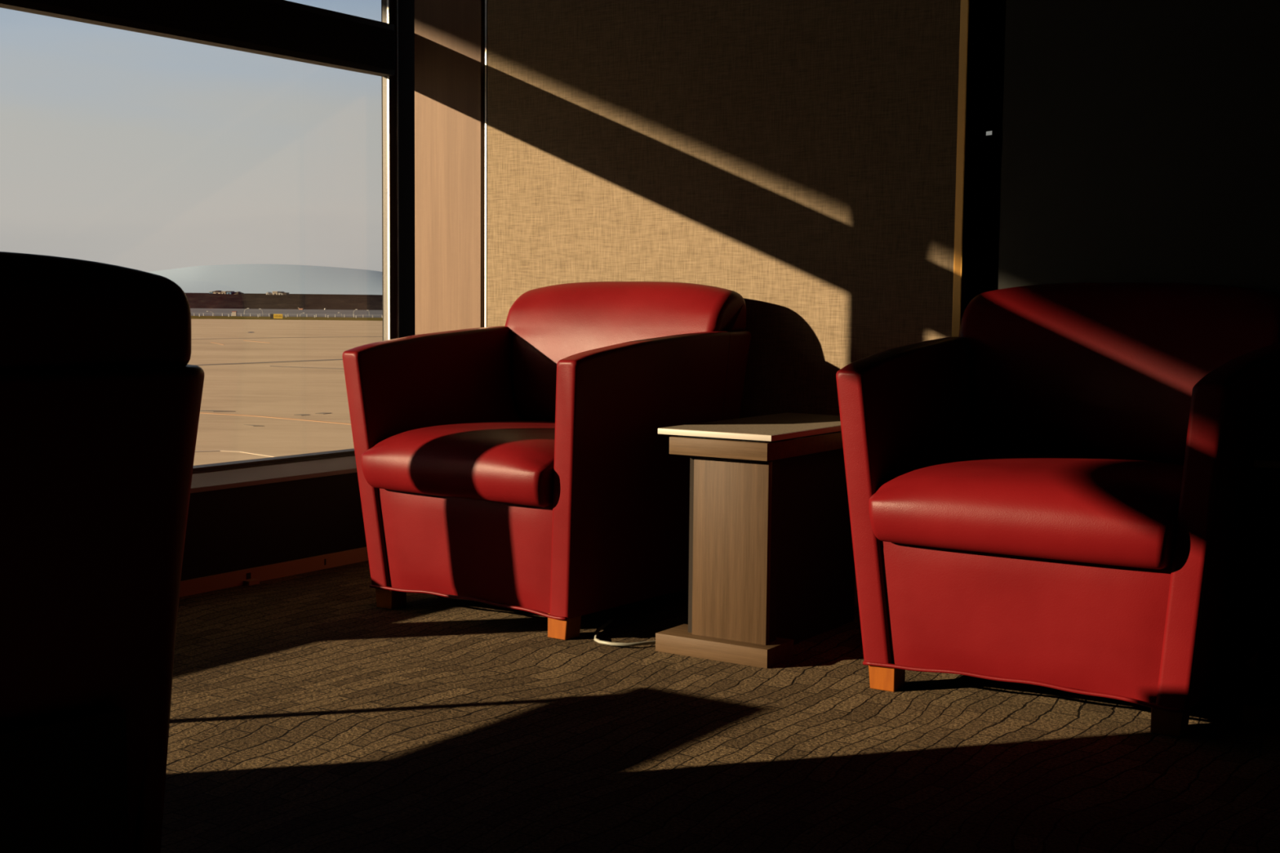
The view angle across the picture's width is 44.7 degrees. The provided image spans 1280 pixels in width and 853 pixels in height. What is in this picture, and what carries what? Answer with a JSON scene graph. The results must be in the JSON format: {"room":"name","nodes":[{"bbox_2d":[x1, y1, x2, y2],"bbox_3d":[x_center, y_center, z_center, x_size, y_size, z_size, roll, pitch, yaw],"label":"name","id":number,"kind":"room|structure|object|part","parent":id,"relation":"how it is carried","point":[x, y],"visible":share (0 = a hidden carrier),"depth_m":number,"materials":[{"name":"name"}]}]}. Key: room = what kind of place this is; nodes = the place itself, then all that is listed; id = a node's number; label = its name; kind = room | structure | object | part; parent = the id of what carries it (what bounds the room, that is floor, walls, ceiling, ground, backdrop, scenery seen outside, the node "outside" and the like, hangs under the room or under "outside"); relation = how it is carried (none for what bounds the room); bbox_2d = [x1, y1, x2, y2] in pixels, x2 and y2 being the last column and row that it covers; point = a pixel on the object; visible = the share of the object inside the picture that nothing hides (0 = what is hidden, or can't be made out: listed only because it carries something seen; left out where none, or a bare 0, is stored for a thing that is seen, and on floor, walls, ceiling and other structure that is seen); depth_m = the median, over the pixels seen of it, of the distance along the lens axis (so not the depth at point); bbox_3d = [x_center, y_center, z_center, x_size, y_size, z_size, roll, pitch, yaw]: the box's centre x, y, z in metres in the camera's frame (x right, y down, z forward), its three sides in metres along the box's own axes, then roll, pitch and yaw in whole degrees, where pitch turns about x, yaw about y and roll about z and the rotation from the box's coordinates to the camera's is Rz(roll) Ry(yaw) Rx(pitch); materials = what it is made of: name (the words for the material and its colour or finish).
{"room":"airport terminal","nodes":[
{"label":"airport terminal","id":0,"kind":"room"},
{"bbox_2d":[180,0,414,581],"bbox_3d":[-2.446,-1.438,2.697,0.372,4.294,16.000,4,6,33],"label":"wall","id":1,"kind":"structure","parent":0,"point":[228,530],"depth_m":4.72,"materials":[{"name":"black"}]},
{"bbox_2d":[0,0,399,474],"bbox_3d":[-1.323,-0.908,4.331,0.074,2.150,1.874,4,6,33],"label":"window","id":2,"kind":"structure","parent":1,"relation":"in","point":[279,28],"depth_m":4.68,"materials":[{"name":"black metal"}]},
{"bbox_2d":[190,455,357,493],"bbox_3d":[-2.424,0.292,2.671,0.132,0.040,5.960,4,6,33],"label":"window sill","id":3,"kind":"structure","parent":1,"relation":"attached to","point":[232,478],"depth_m":4.63,"materials":[{"name":"grey"}]},
{"bbox_2d":[179,546,368,597],"bbox_3d":[-1.805,0.515,3.498,0.036,0.042,3.930,4,6,33],"label":"baseboard","id":4,"kind":"structure","parent":1,"relation":"attached to","point":[251,576],"depth_m":4.59,"materials":[{"name":"brown wood"}]},
{"bbox_3d":[-0.793,-0.962,5.167,0.072,2.970,0.109,4,6,33],"label":"corner post","id":5,"kind":"part","parent":1,"relation":"part of","materials":[{"name":"black metal"}]},
{"bbox_2d":[160,560,1279,852],"bbox_3d":[0.591,0.940,-0.377,8.500,0.120,7.900,4,6,33],"label":"floor","id":6,"kind":"structure","parent":0,"point":[308,715],"depth_m":2.93,"materials":[{"name":"carpet"}]},
{"bbox_2d":[0,251,204,852],"bbox_3d":[-1.098,0.227,1.938,0.855,0.887,0.813,5,7,43],"label":"armchair","id":7,"kind":"object","parent":6,"relation":"on","point":[100,396],"visible":1,"depth_m":1.83,"materials":[{"name":"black leather"}]},
{"bbox_3d":[-1.068,0.472,1.928,0.680,0.269,0.570,5,7,43],"label":"seat","id":8,"kind":"part","parent":7,"relation":"part of","materials":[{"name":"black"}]},
{"bbox_2d":[0,251,191,372],"bbox_3d":[-0.872,0.012,1.707,0.219,0.417,0.760,5,7,43],"label":"cushion","id":9,"kind":"object","parent":7,"relation":"on","point":[58,314],"depth_m":1.80,"materials":[{"name":"black leather"}]},
{"bbox_2d":[342,281,751,639],"bbox_3d":[-0.244,0.044,4.247,0.813,0.887,0.855,4,6,36],"label":"armchair","id":10,"kind":"object","parent":6,"relation":"on","point":[524,464],"visible":0.95,"depth_m":4.04,"materials":[{"name":"red leather"}]},
{"bbox_3d":[-0.675,0.458,4.211,0.063,0.060,0.058,4,6,36],"label":"leg","id":11,"kind":"part","parent":10,"relation":"part of","materials":[{"name":"orange wood"}]},
{"bbox_3d":[-0.560,0.068,4.399,0.128,0.696,0.659,4,6,36],"label":"arm","id":12,"kind":"part","parent":10,"relation":"part of","materials":[{"name":"red leather"}]},
{"bbox_2d":[361,421,555,506],"bbox_3d":[-0.308,0.079,4.163,0.633,0.170,0.640,4,6,36],"label":"seat cushion","id":13,"kind":"object","parent":10,"relation":"on","point":[481,464],"depth_m":3.93,"materials":[{"name":"red leather"}]},
{"bbox_3d":[-0.436,0.309,4.009,0.612,0.280,0.071,4,6,36],"label":"panel","id":14,"kind":"part","parent":10,"relation":"part of","materials":[{"name":"red leather"}]},
{"bbox_3d":[-0.187,0.492,3.855,0.063,0.060,0.058,4,6,36],"label":"leg","id":15,"kind":"part","parent":10,"relation":"part of","materials":[{"name":"orange wood"}]},
{"bbox_2d":[504,281,746,422],"bbox_3d":[-0.059,-0.209,4.476,0.760,0.417,0.219,4,6,36],"label":"cushion","id":16,"kind":"object","parent":10,"relation":"on","point":[545,326],"depth_m":4.44,"materials":[{"name":"red leather"}]},
{"bbox_3d":[-0.007,0.107,3.996,0.128,0.696,0.659,4,6,36],"label":"arm","id":17,"kind":"part","parent":10,"relation":"part of","materials":[{"name":"red leather"}]},
{"bbox_2d":[594,617,655,646],"bbox_3d":[-0.007,0.515,3.860,0.318,0.012,0.278,4,6,33],"label":"power cable","id":18,"kind":"object","parent":6,"relation":"on","point":[619,644],"visible":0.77,"depth_m":3.75,"materials":[{"name":"grey plastic"}]},
{"bbox_2d":[655,412,854,668],"bbox_3d":[0.344,0.257,3.877,0.304,0.535,0.650,4,6,33],"label":"side table","id":19,"kind":"object","parent":6,"relation":"on","point":[771,563],"visible":0.91,"depth_m":3.66,"materials":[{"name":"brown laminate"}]},
{"bbox_3d":[0.213,0.287,3.631,0.200,0.425,0.017,4,6,33],"label":"pedestal panel","id":20,"kind":"part","parent":19,"relation":"part of","materials":[{"name":"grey wood"}]},
{"bbox_2d":[835,282,1279,737],"bbox_3d":[0.962,0.122,3.441,0.813,0.887,0.855,4,6,33],"label":"armchair","id":21,"kind":"object","parent":6,"relation":"on","point":[1064,491],"visible":1,"depth_m":3.26,"materials":[{"name":"red leather"}]},
{"bbox_3d":[0.536,0.538,3.383,0.063,0.060,0.058,4,6,33],"label":"leg","id":22,"kind":"part","parent":21,"relation":"part of","materials":[{"name":"orange wood"}]},
{"bbox_3d":[0.640,0.148,3.577,0.128,0.696,0.659,4,6,33],"label":"arm","id":23,"kind":"part","parent":21,"relation":"part of","materials":[{"name":"red leather"}]},
{"bbox_2d":[868,453,1183,569],"bbox_3d":[0.903,0.158,3.354,0.633,0.170,0.640,4,6,33],"label":"seat cushion","id":24,"kind":"object","parent":21,"relation":"on","point":[1075,512],"depth_m":3.12,"materials":[{"name":"red leather"}]},
{"bbox_3d":[0.784,0.389,3.194,0.612,0.280,0.071,4,6,33],"label":"panel","id":25,"kind":"part","parent":21,"relation":"part of","materials":[{"name":"red leather"}]},
{"bbox_2d":[958,282,1279,464],"bbox_3d":[1.134,-0.131,3.680,0.760,0.417,0.219,4,6,33],"label":"cushion","id":26,"kind":"object","parent":21,"relation":"on","point":[1104,370],"depth_m":3.63,"materials":[{"name":"red leather"}]},
{"bbox_3d":[1.042,0.571,3.053,0.063,0.060,0.058,4,6,33],"label":"leg","id":27,"kind":"part","parent":21,"relation":"part of","materials":[{"name":"orange wood"}]},
{"bbox_3d":[1.213,0.184,3.203,0.128,0.696,0.659,4,6,33],"label":"arm","id":28,"kind":"part","parent":21,"relation":"part of","materials":[{"name":"red leather"}]},
{"bbox_3d":[1.416,0.527,3.622,0.063,0.060,0.058,4,6,33],"label":"leg","id":29,"kind":"part","parent":21,"relation":"part of","materials":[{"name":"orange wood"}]},
{"bbox_2d":[414,0,1279,660],"bbox_3d":[2.921,-0.731,2.811,8.558,2.970,0.316,4,6,33],"label":"wall","id":30,"kind":"structure","parent":0,"point":[859,172],"depth_m":4.23,"materials":[{"name":"beige fabric"}]},
{"bbox_3d":[-0.611,-0.929,4.968,0.274,2.700,0.015,4,6,33],"label":"wood panel","id":31,"kind":"part","parent":30,"relation":"part of","materials":[{"name":"brown wood"}]},
{"bbox_3d":[0.176,-0.878,4.454,1.555,2.700,0.015,4,6,33],"label":"fabric panel","id":32,"kind":"part","parent":30,"relation":"part of","materials":[{"name":"fabric"}]},
{"bbox_3d":[0.835,-0.836,4.016,0.028,2.700,0.030,4,6,33],"label":"panel","id":33,"kind":"part","parent":30,"relation":"part of","materials":[{"name":"brown wood"}]},
{"bbox_3d":[3.618,-0.659,2.209,6.430,2.700,0.015,4,6,33],"label":"dark panel","id":34,"kind":"part","parent":30,"relation":"part of","materials":[{"name":"black"}]},
{"label":"outside","id":35,"kind":"structure","parent":0,"visible":0},
{"bbox_2d":[187,319,382,465],"bbox_3d":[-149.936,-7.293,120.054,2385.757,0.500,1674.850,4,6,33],"label":"apron","id":36,"kind":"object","parent":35,"point":[264,389],"visible":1,"depth_m":65.53,"materials":[{"name":"concrete"}]},
{"bbox_2d":[200,409,234,412],"bbox_3d":[-13.955,-0.505,51.020,1.331,0.020,0.759,4,6,33],"label":"oil stain","id":37,"kind":"object","parent":36,"relation":"on","point":[211,411],"visible":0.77,"depth_m":50.95,"materials":[{"name":"brown"}]},
{"bbox_2d":[195,449,276,457],"bbox_3d":[-8.743,0.719,36.835,4.937,0.020,0.894,4,6,33],"label":"painted line","id":38,"kind":"object","parent":36,"relation":"on","point":[214,450],"visible":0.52,"depth_m":37.88,"materials":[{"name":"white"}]},
{"bbox_2d":[243,424,263,426],"bbox_3d":[-11.341,-0.024,45.517,0.788,0.020,0.272,4,6,33],"label":"oil stain","id":39,"kind":"object","parent":36,"relation":"on","point":[243,424],"visible":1,"depth_m":45.43,"materials":[{"name":"brown"}]},
{"bbox_2d":[195,359,342,365],"bbox_3d":[-20.128,-3.756,89.595,1.296,0.020,22.298,4,6,33],"label":"tar seam","id":40,"kind":"object","parent":36,"relation":"on","point":[323,359],"visible":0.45,"depth_m":88.08,"materials":[{"name":"brown asphalt"}]},
{"bbox_2d":[200,412,351,424],"bbox_3d":[-10.639,-0.199,47.715,9.571,0.020,0.953,4,6,33],"label":"painted line","id":41,"kind":"object","parent":36,"relation":"on","point":[200,412],"visible":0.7,"depth_m":48.50,"materials":[{"name":"brown"}]},
{"bbox_2d":[191,336,382,339],"bbox_3d":[-30.479,-7.833,137.663,6.621,0.020,26.539,4,6,33],"label":"tar seam","id":42,"kind":"object","parent":36,"relation":"on","point":[323,336],"visible":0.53,"depth_m":138.57,"materials":[{"name":"brown asphalt"}]},
{"bbox_2d":[293,413,309,415],"bbox_3d":[-10.822,-0.370,49.757,0.385,0.020,0.531,4,6,33],"label":"oil stain","id":43,"kind":"object","parent":36,"relation":"on","point":[299,414],"visible":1,"depth_m":49.67,"materials":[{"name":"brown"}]},
{"bbox_2d":[270,365,343,368],"bbox_3d":[-15.762,-3.060,81.700,9.093,0.020,2.216,4,6,33],"label":"tar seam","id":44,"kind":"object","parent":36,"relation":"on","point":[270,366],"visible":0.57,"depth_m":81.78,"materials":[{"name":"brown asphalt"}]},
{"bbox_2d":[315,412,331,413],"bbox_3d":[-10.264,-0.425,50.492,0.408,0.020,0.622,4,6,33],"label":"oil stain","id":45,"kind":"object","parent":36,"relation":"on","point":[322,412],"visible":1,"depth_m":50.39,"materials":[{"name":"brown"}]},
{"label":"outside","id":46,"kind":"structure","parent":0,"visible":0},
{"bbox_2d":[147,263,382,294],"bbox_3d":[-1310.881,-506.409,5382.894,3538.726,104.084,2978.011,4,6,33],"label":"hills","id":47,"kind":"structure","parent":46,"point":[257,278],"depth_m":4398.94,"materials":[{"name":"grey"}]},
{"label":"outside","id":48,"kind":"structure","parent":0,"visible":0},
{"bbox_2d":[185,293,382,310],"bbox_3d":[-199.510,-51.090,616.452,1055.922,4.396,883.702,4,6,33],"label":"embankment","id":49,"kind":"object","parent":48,"point":[196,300],"visible":0.12,"depth_m":422.67,"materials":[{"name":"brown soil"}]},
{"bbox_2d":[213,290,222,293],"bbox_3d":[-129.078,-40.865,476.422,2.434,1.627,4.400,1,5,0],"label":"building","id":50,"kind":"structure","parent":49,"relation":"on","point":[215,291],"depth_m":474.41,"materials":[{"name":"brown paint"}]},
{"bbox_2d":[231,291,244,294],"bbox_3d":[-123.155,-40.579,476.441,4.200,1.558,4.000,1,5,0],"label":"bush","id":51,"kind":"object","parent":49,"relation":"on","point":[237,292],"visible":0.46,"depth_m":475.22,"materials":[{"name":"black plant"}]},
{"bbox_2d":[271,291,279,294],"bbox_3d":[-111.357,-40.566,476.433,1.598,1.661,4.200,1,5,0],"label":"building","id":52,"kind":"structure","parent":49,"relation":"on","point":[273,292],"depth_m":474.41,"materials":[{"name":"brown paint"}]},
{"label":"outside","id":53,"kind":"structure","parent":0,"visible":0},
{"bbox_2d":[190,308,382,317],"bbox_3d":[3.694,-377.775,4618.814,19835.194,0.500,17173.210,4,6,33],"label":"water","id":54,"kind":"structure","parent":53,"point":[217,312],"depth_m":342.87,"materials":[{"name":"grey liquid"}]},
{"bbox_2d":[191,312,373,317],"bbox_3d":[-62.708,-19.555,273.568,54.009,0.535,35.361,4,6,33],"label":"guard rail","id":55,"kind":"object","parent":54,"relation":"on","point":[241,314],"visible":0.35,"depth_m":273.50,"materials":[{"name":"grey"}]},
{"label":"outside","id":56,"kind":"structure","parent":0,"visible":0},
{"bbox_2d":[191,315,382,320],"bbox_3d":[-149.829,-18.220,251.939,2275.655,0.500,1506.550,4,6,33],"label":"grass verge","id":57,"kind":"structure","parent":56,"point":[192,317],"depth_m":249.57,"materials":[{"name":"plant"}]},
{"bbox_2d":[231,311,236,315],"bbox_3d":[-70.883,-19.730,271.894,0.760,0.800,0.640,1,5,0],"label":"cabinet","id":58,"kind":"object","parent":57,"relation":"on","point":[233,313],"visible":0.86,"depth_m":271.57,"materials":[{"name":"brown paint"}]},
{"bbox_2d":[270,313,282,319],"bbox_3d":[-56.673,-17.173,242.538,1.907,0.780,0.172,1,5,0],"label":"sign","id":59,"kind":"object","parent":57,"relation":"on","point":[272,315],"visible":1,"depth_m":242.48,"materials":[{"name":"yellow metal"}]},
{"bbox_3d":[-56.423,-17.201,242.542,1.406,0.680,0.160,1,5,0],"label":"panel","id":60,"kind":"part","parent":59,"relation":"part of","materials":[{"name":"yellow"}]}
]}

